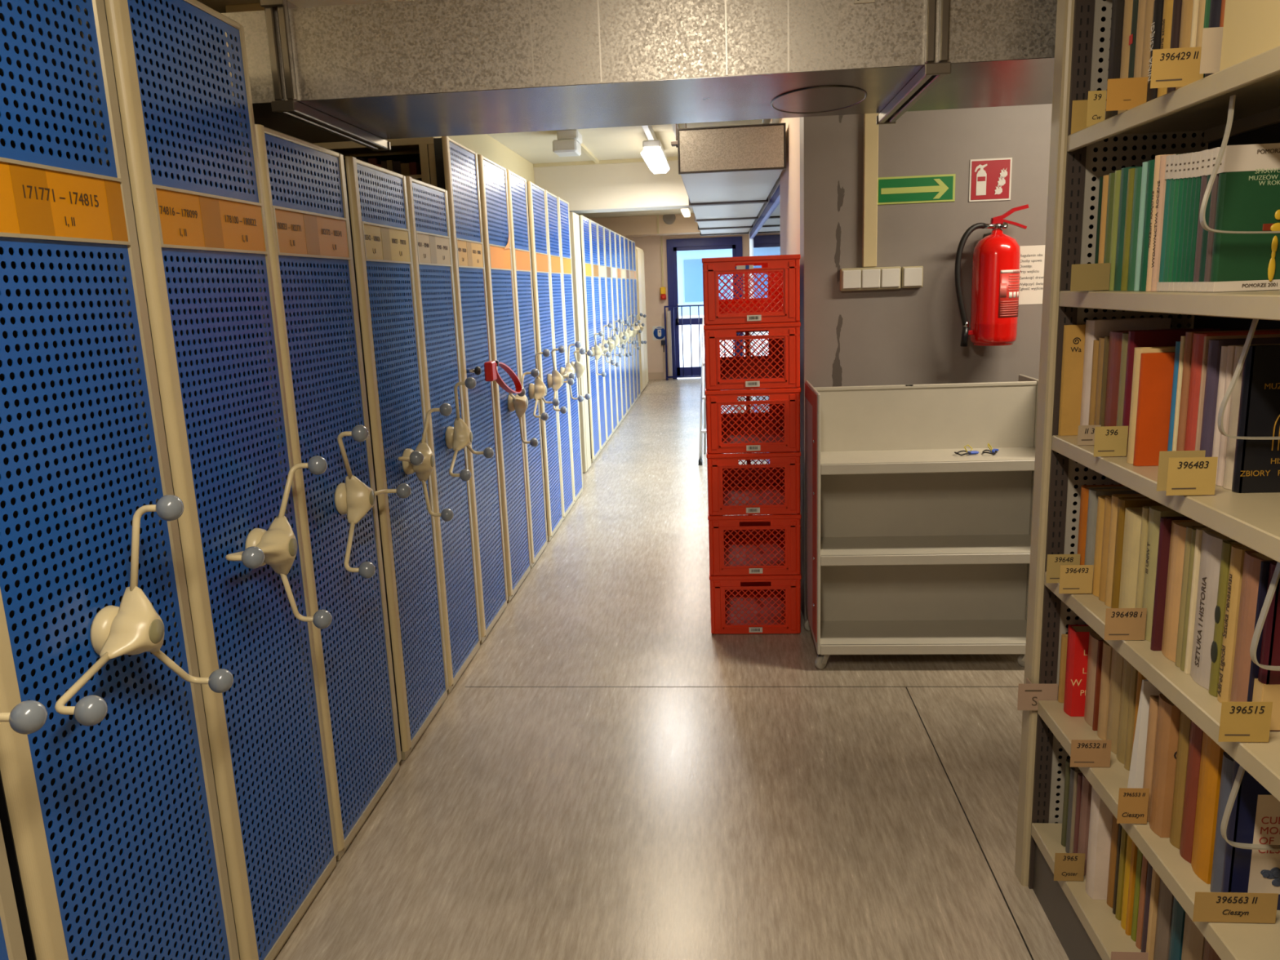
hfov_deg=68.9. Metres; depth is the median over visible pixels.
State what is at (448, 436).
shelving unit
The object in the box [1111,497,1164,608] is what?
book
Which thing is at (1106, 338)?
book
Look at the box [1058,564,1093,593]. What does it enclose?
card
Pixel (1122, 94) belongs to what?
card
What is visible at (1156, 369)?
book
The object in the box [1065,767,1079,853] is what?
book
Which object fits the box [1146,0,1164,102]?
book
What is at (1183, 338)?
book
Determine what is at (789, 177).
wall
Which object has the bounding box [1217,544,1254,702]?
book
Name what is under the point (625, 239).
shelving unit
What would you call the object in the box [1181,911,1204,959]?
book
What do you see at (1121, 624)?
card
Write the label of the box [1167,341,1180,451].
book
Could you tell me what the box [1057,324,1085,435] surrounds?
book
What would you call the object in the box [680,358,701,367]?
yard
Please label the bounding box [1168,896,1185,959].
book
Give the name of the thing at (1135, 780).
booklet
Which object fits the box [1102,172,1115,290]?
book
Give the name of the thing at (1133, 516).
book
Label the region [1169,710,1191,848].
book
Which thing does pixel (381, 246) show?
shelving unit
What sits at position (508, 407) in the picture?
shelving unit
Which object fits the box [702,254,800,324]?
crate
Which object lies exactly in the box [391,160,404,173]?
book
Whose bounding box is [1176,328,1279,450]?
book
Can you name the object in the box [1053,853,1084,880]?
card
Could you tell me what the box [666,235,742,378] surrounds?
door
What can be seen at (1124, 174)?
book
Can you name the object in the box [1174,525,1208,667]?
book
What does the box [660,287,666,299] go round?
switch
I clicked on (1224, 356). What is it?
book
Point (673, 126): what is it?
conduit
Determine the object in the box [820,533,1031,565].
shelf
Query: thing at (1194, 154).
book
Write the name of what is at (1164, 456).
card
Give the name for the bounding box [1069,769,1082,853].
book
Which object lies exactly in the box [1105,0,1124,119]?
book
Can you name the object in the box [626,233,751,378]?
wall
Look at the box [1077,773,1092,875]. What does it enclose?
book
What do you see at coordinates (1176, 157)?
book
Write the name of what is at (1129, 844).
book
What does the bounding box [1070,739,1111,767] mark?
card
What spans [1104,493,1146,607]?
book
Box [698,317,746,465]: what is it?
step ladder
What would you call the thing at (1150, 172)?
book
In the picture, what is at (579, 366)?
shelving unit
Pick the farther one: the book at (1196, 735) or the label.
the label
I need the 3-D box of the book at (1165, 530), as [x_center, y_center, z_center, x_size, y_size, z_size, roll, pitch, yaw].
[1.031,0.191,1.710,0.165,0.253,0.013,-1,12,5]
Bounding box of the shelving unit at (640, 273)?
[635,246,648,392]
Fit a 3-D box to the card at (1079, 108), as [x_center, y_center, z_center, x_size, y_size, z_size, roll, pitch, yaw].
[0.950,-0.784,2.016,0.033,0.069,0.001,-1,12,5]
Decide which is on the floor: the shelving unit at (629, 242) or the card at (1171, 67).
the shelving unit at (629, 242)
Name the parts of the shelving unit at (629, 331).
perforated panel, post, perforated panel, post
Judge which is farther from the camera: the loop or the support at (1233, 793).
the loop
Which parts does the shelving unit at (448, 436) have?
head rail, post, perforated panel, perforated panel, arm, arm, post, knob, knob, arm, knob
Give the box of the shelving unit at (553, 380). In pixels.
[519,181,574,541]
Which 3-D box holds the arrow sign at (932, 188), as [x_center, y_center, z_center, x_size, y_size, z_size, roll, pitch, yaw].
[1.153,-1.214,3.899,0.320,0.109,0.007,-1,12,5]
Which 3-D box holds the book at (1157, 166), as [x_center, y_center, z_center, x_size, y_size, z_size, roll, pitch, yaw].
[1.023,-0.472,1.711,0.166,0.241,0.020,-1,12,5]
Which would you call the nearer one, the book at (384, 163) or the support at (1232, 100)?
the support at (1232, 100)
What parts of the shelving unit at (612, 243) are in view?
perforated panel, post, perforated panel, post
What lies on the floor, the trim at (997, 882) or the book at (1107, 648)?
the trim at (997, 882)
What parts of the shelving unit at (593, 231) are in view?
perforated panel, post, perforated panel, post, arm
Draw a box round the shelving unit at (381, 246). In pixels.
[326,155,453,759]
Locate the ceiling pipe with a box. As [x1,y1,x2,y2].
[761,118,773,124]
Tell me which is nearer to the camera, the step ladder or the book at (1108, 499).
the book at (1108, 499)
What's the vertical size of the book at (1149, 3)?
0.232 m
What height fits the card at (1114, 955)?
0.066 m
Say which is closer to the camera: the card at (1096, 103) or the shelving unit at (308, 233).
the card at (1096, 103)
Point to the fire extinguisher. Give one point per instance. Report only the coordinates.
(996, 257)
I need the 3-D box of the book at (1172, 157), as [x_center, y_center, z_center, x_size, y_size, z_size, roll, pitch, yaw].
[1.023,-0.458,1.658,0.166,0.235,0.015,-1,12,5]
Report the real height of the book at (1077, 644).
0.210 m
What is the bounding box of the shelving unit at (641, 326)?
[631,240,646,398]
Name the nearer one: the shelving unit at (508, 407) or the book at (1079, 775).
the book at (1079, 775)
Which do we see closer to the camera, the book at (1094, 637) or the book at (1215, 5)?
the book at (1215, 5)
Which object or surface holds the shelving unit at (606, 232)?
on the floor
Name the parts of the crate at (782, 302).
corner post, corner post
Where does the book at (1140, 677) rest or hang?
on the bookshelf at (1192, 117)
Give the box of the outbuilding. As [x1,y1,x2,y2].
[676,248,733,359]
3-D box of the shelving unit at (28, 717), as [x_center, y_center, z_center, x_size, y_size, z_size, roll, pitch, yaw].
[-2.122,0.304,1.185,2.532,2.176,0.526,-1,12,5]
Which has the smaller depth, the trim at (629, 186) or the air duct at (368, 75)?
the air duct at (368, 75)
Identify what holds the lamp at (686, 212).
attached to the ceiling at (620, 142)
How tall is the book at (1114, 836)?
0.227 m
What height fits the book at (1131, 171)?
0.232 m
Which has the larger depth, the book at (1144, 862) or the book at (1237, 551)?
the book at (1144, 862)
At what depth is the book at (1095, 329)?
2.04 m
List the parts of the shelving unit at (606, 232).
perforated panel, post, perforated panel, post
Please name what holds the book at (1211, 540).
on the bookshelf at (1192, 117)
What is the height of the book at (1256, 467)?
0.240 m
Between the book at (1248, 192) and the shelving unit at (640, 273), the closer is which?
the book at (1248, 192)
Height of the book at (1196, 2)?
0.187 m
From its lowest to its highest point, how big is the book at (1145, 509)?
0.249 m
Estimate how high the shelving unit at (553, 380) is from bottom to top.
2.176 m
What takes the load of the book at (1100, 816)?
on the bookshelf at (1192, 117)
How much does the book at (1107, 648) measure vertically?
0.222 m
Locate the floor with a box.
[274,377,1069,959]
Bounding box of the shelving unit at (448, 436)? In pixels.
[394,176,493,693]
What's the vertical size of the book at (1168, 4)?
0.219 m
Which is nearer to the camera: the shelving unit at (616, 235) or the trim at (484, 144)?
the trim at (484, 144)
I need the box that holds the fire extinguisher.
[954,204,1028,346]
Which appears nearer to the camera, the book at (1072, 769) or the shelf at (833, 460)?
the book at (1072, 769)
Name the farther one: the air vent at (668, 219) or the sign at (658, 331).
the sign at (658, 331)
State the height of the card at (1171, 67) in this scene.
0.060 m
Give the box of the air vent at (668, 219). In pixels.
[662,213,675,224]
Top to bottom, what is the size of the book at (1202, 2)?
0.181 m
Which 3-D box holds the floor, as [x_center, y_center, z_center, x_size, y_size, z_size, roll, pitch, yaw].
[0.196,0.001,7.878,9.400,0.100,19.800,-1,12,5]
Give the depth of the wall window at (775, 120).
7.74 m
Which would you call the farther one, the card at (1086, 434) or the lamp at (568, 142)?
the lamp at (568, 142)
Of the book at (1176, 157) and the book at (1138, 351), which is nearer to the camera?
the book at (1176, 157)
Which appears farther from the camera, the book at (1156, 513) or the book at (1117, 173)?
the book at (1117, 173)
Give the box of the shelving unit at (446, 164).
[313,136,507,644]
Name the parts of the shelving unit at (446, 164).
rail, panel, shelf, head rail, post, perforated panel, peg knob, perforated panel, post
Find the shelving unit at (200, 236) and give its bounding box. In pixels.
[75,0,337,959]
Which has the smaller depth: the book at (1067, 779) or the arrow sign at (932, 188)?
the book at (1067, 779)
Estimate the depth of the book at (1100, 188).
1.97 m
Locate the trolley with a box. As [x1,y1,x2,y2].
[803,373,1038,669]
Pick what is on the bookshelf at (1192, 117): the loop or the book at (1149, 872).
the book at (1149, 872)
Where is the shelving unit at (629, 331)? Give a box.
[619,234,637,413]
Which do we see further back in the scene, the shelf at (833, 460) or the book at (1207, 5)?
the shelf at (833, 460)
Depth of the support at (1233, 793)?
1.47 m
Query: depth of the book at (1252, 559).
1.44 m
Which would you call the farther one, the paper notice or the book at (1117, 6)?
the paper notice
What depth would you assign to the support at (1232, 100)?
1.45 m
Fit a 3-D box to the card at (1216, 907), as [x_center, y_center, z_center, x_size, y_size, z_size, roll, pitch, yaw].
[0.946,0.679,1.482,0.125,0.053,0.001,-1,12,5]
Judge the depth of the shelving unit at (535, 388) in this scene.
5.31 m
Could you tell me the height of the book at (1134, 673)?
0.261 m
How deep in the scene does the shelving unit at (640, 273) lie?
14.01 m
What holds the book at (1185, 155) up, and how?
on the bookshelf at (1192, 117)
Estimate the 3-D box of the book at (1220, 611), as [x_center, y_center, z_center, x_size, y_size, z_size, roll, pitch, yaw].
[1.025,0.226,1.519,0.166,0.261,0.023,-1,12,5]
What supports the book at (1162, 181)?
on the bookshelf at (1192, 117)
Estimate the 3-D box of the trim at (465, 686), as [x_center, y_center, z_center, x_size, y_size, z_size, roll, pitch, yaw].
[1.810,0.784,3.538,5.050,0.001,0.004,-1,12,5]
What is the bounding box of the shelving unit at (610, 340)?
[596,222,619,442]
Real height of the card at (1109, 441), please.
0.061 m
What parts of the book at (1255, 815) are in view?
picture panel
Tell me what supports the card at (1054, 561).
on the bookshelf at (1192, 117)
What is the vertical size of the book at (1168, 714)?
0.261 m
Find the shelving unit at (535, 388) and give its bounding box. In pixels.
[498,168,559,568]
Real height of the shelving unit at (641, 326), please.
2.176 m
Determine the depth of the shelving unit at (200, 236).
2.08 m
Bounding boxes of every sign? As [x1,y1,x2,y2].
[652,325,665,340]
[877,173,955,204]
[968,157,1012,201]
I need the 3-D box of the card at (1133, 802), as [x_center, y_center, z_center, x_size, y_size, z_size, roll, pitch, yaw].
[0.927,0.613,1.754,0.054,0.073,0.001,-1,12,5]
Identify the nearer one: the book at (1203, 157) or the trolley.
the book at (1203, 157)
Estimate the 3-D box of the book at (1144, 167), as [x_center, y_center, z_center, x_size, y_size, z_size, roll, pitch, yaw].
[1.034,-0.483,1.773,0.165,0.237,0.016,-1,12,5]
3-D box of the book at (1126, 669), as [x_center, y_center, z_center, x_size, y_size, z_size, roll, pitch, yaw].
[1.100,0.475,1.964,0.165,0.249,0.042,-1,12,5]
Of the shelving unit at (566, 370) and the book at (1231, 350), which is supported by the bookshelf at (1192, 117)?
the book at (1231, 350)
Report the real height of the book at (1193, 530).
0.256 m
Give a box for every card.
[1045,554,1079,582]
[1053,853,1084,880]
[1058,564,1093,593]
[1070,262,1110,291]
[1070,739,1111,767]
[1071,99,1088,133]
[1077,425,1101,445]
[1086,89,1106,127]
[1093,426,1128,456]
[1103,608,1146,639]
[1106,76,1147,111]
[1111,951,1148,959]
[1116,787,1149,823]
[1150,46,1203,88]
[1156,450,1205,491]
[1165,457,1217,495]
[1192,892,1278,923]
[1199,26,1223,74]
[1217,702,1272,742]
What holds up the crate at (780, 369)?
on the crate at (777, 429)
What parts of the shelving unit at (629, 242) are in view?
perforated panel, post, perforated panel, post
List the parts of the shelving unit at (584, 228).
perforated panel, post, perforated panel, post, arm, arm, knob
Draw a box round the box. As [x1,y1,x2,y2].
[661,340,665,351]
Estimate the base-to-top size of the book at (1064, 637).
0.170 m
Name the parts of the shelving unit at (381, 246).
post, head rail, perforated panel, arm, perforated panel, knob, post, arm, arm, knob, knob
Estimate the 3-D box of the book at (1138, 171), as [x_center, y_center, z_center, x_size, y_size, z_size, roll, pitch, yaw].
[1.036,-0.486,1.801,0.165,0.230,0.038,-1,12,5]
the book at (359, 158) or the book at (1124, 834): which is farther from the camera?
the book at (359, 158)
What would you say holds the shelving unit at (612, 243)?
on the floor
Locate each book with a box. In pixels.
[355,157,368,162]
[368,158,381,165]
[381,160,386,168]
[386,160,393,171]
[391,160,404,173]
[400,163,409,175]
[408,161,421,174]
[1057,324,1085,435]
[1057,634,1067,702]
[1061,759,1070,846]
[1063,624,1095,716]
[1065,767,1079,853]
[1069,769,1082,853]
[1072,773,1082,853]
[1077,484,1126,564]
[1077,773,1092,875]
[1080,317,1171,425]
[1084,487,1139,583]
[1084,631,1103,726]
[1084,786,1112,899]
[1088,339,1098,425]
[1092,495,1110,596]
[1092,640,1103,730]
[1093,337,1104,425]
[1094,177,1102,263]
[1097,174,1109,290]
[1097,640,1112,739]
[1098,336,1109,426]
[1098,495,1111,601]
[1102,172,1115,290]
[1103,328,1189,426]
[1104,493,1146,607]
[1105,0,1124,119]
[1106,648,1123,754]
[1106,813,1119,907]
[1107,169,1121,290]
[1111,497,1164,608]
[1112,823,1121,914]
[1113,166,1142,290]
[1115,826,1127,920]
[1116,333,1128,426]
[1116,657,1131,764]
[1117,0,1133,114]
[1118,506,1142,608]
[1120,168,1135,290]
[1120,834,1132,929]
[1122,328,1220,454]
[1124,665,1137,770]
[1124,840,1137,935]
[1125,0,1138,111]
[1126,167,1142,290]
[1126,346,1175,463]
[1130,848,1142,942]
[1131,671,1146,755]
[1133,0,1146,77]
[1133,161,1147,290]
[1133,351,1174,466]
[1135,506,1149,608]
[1135,854,1147,949]
[1138,160,1155,290]
[1141,0,1155,102]
[1141,861,1152,952]
[1142,505,1186,641]
[1142,695,1159,822]
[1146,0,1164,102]
[1146,153,1182,291]
[1146,867,1159,959]
[1148,693,1180,837]
[1150,516,1192,650]
[1151,155,1168,291]
[1153,877,1173,959]
[1156,0,1173,97]
[1156,155,1170,291]
[1160,154,1177,291]
[1161,520,1204,662]
[1164,154,1179,291]
[1166,0,1182,93]
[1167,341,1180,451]
[1168,153,1184,291]
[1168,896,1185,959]
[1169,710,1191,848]
[1172,335,1185,450]
[1173,152,1189,291]
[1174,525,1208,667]
[1175,0,1193,89]
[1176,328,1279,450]
[1177,152,1192,291]
[1179,720,1203,863]
[1180,528,1196,671]
[1181,151,1196,291]
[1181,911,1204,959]
[1183,330,1279,450]
[1184,528,1212,674]
[1186,151,1201,291]
[1190,0,1199,47]
[1190,149,1208,292]
[1190,529,1233,689]
[1191,731,1225,884]
[1195,0,1205,47]
[1195,148,1213,292]
[1195,333,1279,450]
[1200,337,1279,457]
[1201,146,1219,292]
[1202,937,1221,959]
[1203,0,1210,77]
[1204,0,1222,76]
[1206,142,1279,292]
[1208,540,1241,697]
[1209,751,1234,892]
[1212,345,1228,484]
[1216,343,1279,485]
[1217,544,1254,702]
[1219,0,1225,26]
[1219,0,1279,71]
[1221,760,1279,910]
[1222,344,1267,489]
[1230,551,1275,702]
[1231,344,1279,493]
[1246,560,1276,702]
[1252,561,1279,731]
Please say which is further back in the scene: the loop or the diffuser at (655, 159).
the diffuser at (655, 159)
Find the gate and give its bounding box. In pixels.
[663,304,742,380]
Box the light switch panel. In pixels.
[840,266,923,291]
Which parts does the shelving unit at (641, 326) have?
perforated panel, post, perforated panel, post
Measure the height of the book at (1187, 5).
0.197 m
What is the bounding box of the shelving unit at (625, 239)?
[623,236,640,408]
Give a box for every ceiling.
[196,0,762,217]
[587,213,700,237]
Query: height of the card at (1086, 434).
0.043 m
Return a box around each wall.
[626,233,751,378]
[779,117,800,539]
[800,103,1052,621]
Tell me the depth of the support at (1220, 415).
1.50 m
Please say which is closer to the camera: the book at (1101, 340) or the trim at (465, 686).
the book at (1101, 340)
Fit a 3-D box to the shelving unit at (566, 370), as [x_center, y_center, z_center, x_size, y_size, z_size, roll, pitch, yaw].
[-1.674,-0.809,6.495,2.544,2.176,0.501,-1,12,5]
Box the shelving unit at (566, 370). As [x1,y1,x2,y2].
[538,190,583,520]
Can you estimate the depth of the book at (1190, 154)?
1.60 m
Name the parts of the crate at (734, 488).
corner post, corner post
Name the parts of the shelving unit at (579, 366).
head rail, perforated panel, post, perforated panel, post, arm, arm, knob, knob, knob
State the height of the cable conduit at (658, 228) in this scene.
1.120 m
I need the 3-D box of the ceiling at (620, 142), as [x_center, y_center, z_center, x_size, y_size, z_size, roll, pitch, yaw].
[0.032,-2.576,6.608,9.400,0.150,18.350,-1,12,5]
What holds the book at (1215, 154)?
on the bookshelf at (1192, 117)
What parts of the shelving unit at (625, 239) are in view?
perforated panel, post, perforated panel, post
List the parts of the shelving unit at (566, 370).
head rail, perforated panel, post, perforated panel, post, arm, knob, arm, knob, knob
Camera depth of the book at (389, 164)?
3.85 m
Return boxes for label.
[1017,677,1057,710]
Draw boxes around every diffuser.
[552,138,581,156]
[640,147,669,173]
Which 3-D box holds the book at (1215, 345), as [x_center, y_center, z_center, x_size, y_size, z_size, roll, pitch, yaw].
[1.065,-0.122,1.618,0.165,0.244,0.032,-1,12,5]
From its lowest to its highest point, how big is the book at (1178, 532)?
0.250 m
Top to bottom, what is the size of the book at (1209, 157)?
0.227 m
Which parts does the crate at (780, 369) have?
corner post, corner post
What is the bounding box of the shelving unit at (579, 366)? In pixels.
[551,196,592,505]
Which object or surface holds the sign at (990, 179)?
attached to the wall at (902, 335)
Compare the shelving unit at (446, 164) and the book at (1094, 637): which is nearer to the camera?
the book at (1094, 637)
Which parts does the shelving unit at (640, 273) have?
door, door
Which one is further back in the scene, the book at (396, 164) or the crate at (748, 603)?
the crate at (748, 603)
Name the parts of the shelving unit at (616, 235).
perforated panel, post, perforated panel, post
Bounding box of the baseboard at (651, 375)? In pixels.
[648,372,663,379]
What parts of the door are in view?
handle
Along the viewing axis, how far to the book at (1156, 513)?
1.76 m
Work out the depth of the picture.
1.50 m
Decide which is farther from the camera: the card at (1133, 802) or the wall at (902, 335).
the wall at (902, 335)
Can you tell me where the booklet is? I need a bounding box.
[1127,679,1162,788]
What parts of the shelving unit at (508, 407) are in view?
head rail, post, perforated panel, perforated panel, arm, post, knob, arm, arm, knob, knob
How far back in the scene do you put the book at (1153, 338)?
1.85 m
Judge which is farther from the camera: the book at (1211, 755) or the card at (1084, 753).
the card at (1084, 753)
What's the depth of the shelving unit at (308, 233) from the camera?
2.63 m
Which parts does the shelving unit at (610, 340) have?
perforated panel, post, perforated panel, post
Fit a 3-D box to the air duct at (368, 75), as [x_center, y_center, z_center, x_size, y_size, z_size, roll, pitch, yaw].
[-0.100,-1.335,2.576,7.800,0.640,0.713,-1,12,5]
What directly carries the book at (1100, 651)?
on the bookshelf at (1192, 117)
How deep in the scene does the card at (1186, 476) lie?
1.53 m
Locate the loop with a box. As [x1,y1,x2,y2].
[484,360,522,393]
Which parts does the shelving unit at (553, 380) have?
head rail, perforated panel, post, perforated panel, post, arm, arm, knob, knob, knob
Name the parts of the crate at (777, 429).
corner post, corner post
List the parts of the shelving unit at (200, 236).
post, perforated panel, head rail, arm, perforated panel, knob, post, arm, arm, knob, knob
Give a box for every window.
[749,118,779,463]
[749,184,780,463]
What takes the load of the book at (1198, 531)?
on the bookshelf at (1192, 117)
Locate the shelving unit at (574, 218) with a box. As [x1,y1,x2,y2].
[564,212,591,472]
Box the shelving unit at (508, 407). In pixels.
[475,154,539,602]
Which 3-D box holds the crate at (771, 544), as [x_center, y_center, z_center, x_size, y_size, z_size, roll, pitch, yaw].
[0.531,0.229,4.412,0.406,0.275,0.610,-1,12,5]
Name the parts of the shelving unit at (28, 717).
perforated panel, arm, post, knob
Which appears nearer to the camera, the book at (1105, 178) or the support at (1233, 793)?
the support at (1233, 793)
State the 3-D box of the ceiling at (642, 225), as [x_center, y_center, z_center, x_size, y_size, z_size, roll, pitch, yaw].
[-1.020,-4.095,15.247,5.440,0.290,0.650,-1,12,5]
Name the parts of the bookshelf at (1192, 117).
post, shelf, shelf, shelf, shelf, shelf, shelf, panel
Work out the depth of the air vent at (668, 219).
14.75 m
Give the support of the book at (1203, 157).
on the bookshelf at (1192, 117)
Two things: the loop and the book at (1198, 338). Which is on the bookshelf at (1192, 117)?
the book at (1198, 338)
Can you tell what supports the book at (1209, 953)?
on the bookshelf at (1192, 117)
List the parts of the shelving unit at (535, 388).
head rail, perforated panel, post, perforated panel, post, arm, arm, knob, knob, arm, knob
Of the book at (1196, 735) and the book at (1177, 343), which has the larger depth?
the book at (1177, 343)
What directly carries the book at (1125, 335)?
on the bookshelf at (1192, 117)
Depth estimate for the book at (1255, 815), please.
1.49 m
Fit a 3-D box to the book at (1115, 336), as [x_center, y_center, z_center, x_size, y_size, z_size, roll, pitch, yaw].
[1.067,-0.190,1.950,0.165,0.242,0.066,-1,12,5]
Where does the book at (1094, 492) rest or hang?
on the bookshelf at (1192, 117)
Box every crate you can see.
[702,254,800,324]
[703,321,800,390]
[705,386,800,453]
[706,450,800,515]
[707,509,800,575]
[709,569,801,634]
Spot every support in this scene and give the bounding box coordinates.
[1199,94,1279,233]
[1217,319,1279,439]
[1220,765,1279,850]
[1249,561,1279,671]
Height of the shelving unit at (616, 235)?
2.176 m
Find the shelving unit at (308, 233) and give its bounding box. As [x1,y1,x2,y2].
[236,124,411,860]
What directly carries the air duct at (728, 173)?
hanging from the ceiling at (620, 142)
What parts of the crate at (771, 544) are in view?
corner post, corner post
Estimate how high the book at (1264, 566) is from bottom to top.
0.261 m
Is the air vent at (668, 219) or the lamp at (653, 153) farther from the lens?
the air vent at (668, 219)
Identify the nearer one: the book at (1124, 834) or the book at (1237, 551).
the book at (1237, 551)
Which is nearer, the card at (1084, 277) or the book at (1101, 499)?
the card at (1084, 277)
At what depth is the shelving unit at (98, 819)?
1.61 m
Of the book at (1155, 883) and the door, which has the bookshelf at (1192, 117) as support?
the book at (1155, 883)
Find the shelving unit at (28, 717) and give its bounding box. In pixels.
[0,700,47,959]
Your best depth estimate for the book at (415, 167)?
3.85 m
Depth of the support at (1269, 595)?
1.37 m
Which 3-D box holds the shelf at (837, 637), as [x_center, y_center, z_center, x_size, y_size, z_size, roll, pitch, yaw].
[1.188,0.623,3.967,0.885,0.042,0.516,-1,12,5]
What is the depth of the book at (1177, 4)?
1.63 m
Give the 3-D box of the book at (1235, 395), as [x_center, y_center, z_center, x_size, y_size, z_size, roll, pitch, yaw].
[1.066,-0.104,1.548,0.165,0.238,0.030,-1,12,5]
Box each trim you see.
[225,3,534,183]
[465,686,1017,687]
[533,160,692,213]
[905,686,1033,959]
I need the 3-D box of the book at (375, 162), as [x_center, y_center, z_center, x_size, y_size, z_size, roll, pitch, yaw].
[-1.101,-1.303,3.923,0.031,0.078,0.135,-1,12,5]
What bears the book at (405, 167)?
on the shelving unit at (446, 164)
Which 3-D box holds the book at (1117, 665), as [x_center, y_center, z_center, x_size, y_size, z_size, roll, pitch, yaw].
[1.104,0.468,2.014,0.165,0.242,0.053,-1,12,5]
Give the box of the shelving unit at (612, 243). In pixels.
[608,229,629,427]
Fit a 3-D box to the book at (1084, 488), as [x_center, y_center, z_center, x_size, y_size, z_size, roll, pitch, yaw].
[1.081,0.123,2.113,0.165,0.220,0.043,-1,12,5]
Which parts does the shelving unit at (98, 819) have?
post, perforated panel, arm, knob, arm, post, knob, arm, knob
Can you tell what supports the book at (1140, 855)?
on the bookshelf at (1192, 117)
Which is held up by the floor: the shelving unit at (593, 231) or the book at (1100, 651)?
the shelving unit at (593, 231)
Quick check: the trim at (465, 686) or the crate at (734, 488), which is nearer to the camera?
the trim at (465, 686)
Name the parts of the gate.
gate post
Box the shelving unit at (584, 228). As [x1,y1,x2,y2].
[578,215,608,462]
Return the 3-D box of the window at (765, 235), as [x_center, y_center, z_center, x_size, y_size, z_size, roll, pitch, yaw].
[1.114,-1.313,8.381,0.048,2.040,5.630,-1,12,5]
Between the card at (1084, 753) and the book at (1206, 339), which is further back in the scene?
the card at (1084, 753)
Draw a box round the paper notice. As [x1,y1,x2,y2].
[1018,244,1044,304]
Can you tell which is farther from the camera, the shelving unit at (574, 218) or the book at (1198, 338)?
the shelving unit at (574, 218)
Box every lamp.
[552,128,582,156]
[640,124,669,173]
[680,208,691,217]
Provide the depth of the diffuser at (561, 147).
6.58 m
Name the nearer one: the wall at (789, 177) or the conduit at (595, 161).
the wall at (789, 177)
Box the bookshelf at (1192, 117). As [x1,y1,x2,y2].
[1014,0,1279,959]
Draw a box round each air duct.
[221,0,1057,151]
[671,122,786,235]
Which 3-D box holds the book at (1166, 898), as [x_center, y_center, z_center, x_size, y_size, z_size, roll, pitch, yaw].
[1.086,0.869,1.811,0.150,0.204,0.050,-1,12,5]
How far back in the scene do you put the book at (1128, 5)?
1.82 m
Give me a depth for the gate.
15.61 m
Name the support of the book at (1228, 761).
on the bookshelf at (1192, 117)
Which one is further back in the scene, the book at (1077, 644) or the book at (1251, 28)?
the book at (1077, 644)
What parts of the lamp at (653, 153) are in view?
mounting rail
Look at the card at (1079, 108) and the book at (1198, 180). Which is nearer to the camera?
the book at (1198, 180)
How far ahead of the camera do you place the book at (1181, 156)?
1.63 m
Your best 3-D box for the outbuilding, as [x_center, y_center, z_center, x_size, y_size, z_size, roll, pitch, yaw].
[1.739,-4.035,20.537,6.400,2.670,0.800,-1,12,5]
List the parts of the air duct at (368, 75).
bracket plate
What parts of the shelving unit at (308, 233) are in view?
post, head rail, perforated panel, perforated panel, arm, arm, knob, post, knob, arm, knob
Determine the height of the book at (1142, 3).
0.241 m
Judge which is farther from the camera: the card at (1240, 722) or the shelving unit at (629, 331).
the shelving unit at (629, 331)
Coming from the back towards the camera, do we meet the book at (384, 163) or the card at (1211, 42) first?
the book at (384, 163)
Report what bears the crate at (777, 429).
on the crate at (734, 488)
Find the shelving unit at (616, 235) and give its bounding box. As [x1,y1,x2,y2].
[614,231,633,420]
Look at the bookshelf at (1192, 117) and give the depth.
2.00 m
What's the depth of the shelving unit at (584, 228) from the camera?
8.46 m
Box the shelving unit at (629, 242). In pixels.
[627,238,644,403]
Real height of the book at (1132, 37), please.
0.243 m
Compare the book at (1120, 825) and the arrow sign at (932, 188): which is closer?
the book at (1120, 825)
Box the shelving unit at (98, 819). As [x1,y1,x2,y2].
[0,0,239,959]
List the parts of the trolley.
panel, panel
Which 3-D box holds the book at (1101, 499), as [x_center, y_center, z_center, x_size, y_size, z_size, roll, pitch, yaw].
[1.073,0.143,2.021,0.165,0.218,0.036,-1,12,5]
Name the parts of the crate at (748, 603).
corner post, corner post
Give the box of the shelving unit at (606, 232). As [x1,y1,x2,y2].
[603,226,625,434]
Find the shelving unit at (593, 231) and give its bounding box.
[589,219,614,451]
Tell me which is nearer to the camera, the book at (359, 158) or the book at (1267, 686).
the book at (1267, 686)
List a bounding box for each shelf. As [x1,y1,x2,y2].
[820,447,1035,475]
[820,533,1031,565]
[820,619,1026,654]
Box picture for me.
[1260,867,1279,886]
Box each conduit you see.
[533,142,678,167]
[657,214,663,287]
[671,124,679,137]
[862,112,879,267]
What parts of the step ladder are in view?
rail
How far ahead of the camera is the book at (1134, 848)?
1.92 m
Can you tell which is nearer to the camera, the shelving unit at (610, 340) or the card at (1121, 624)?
the card at (1121, 624)
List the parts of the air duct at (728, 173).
hanger rod, frame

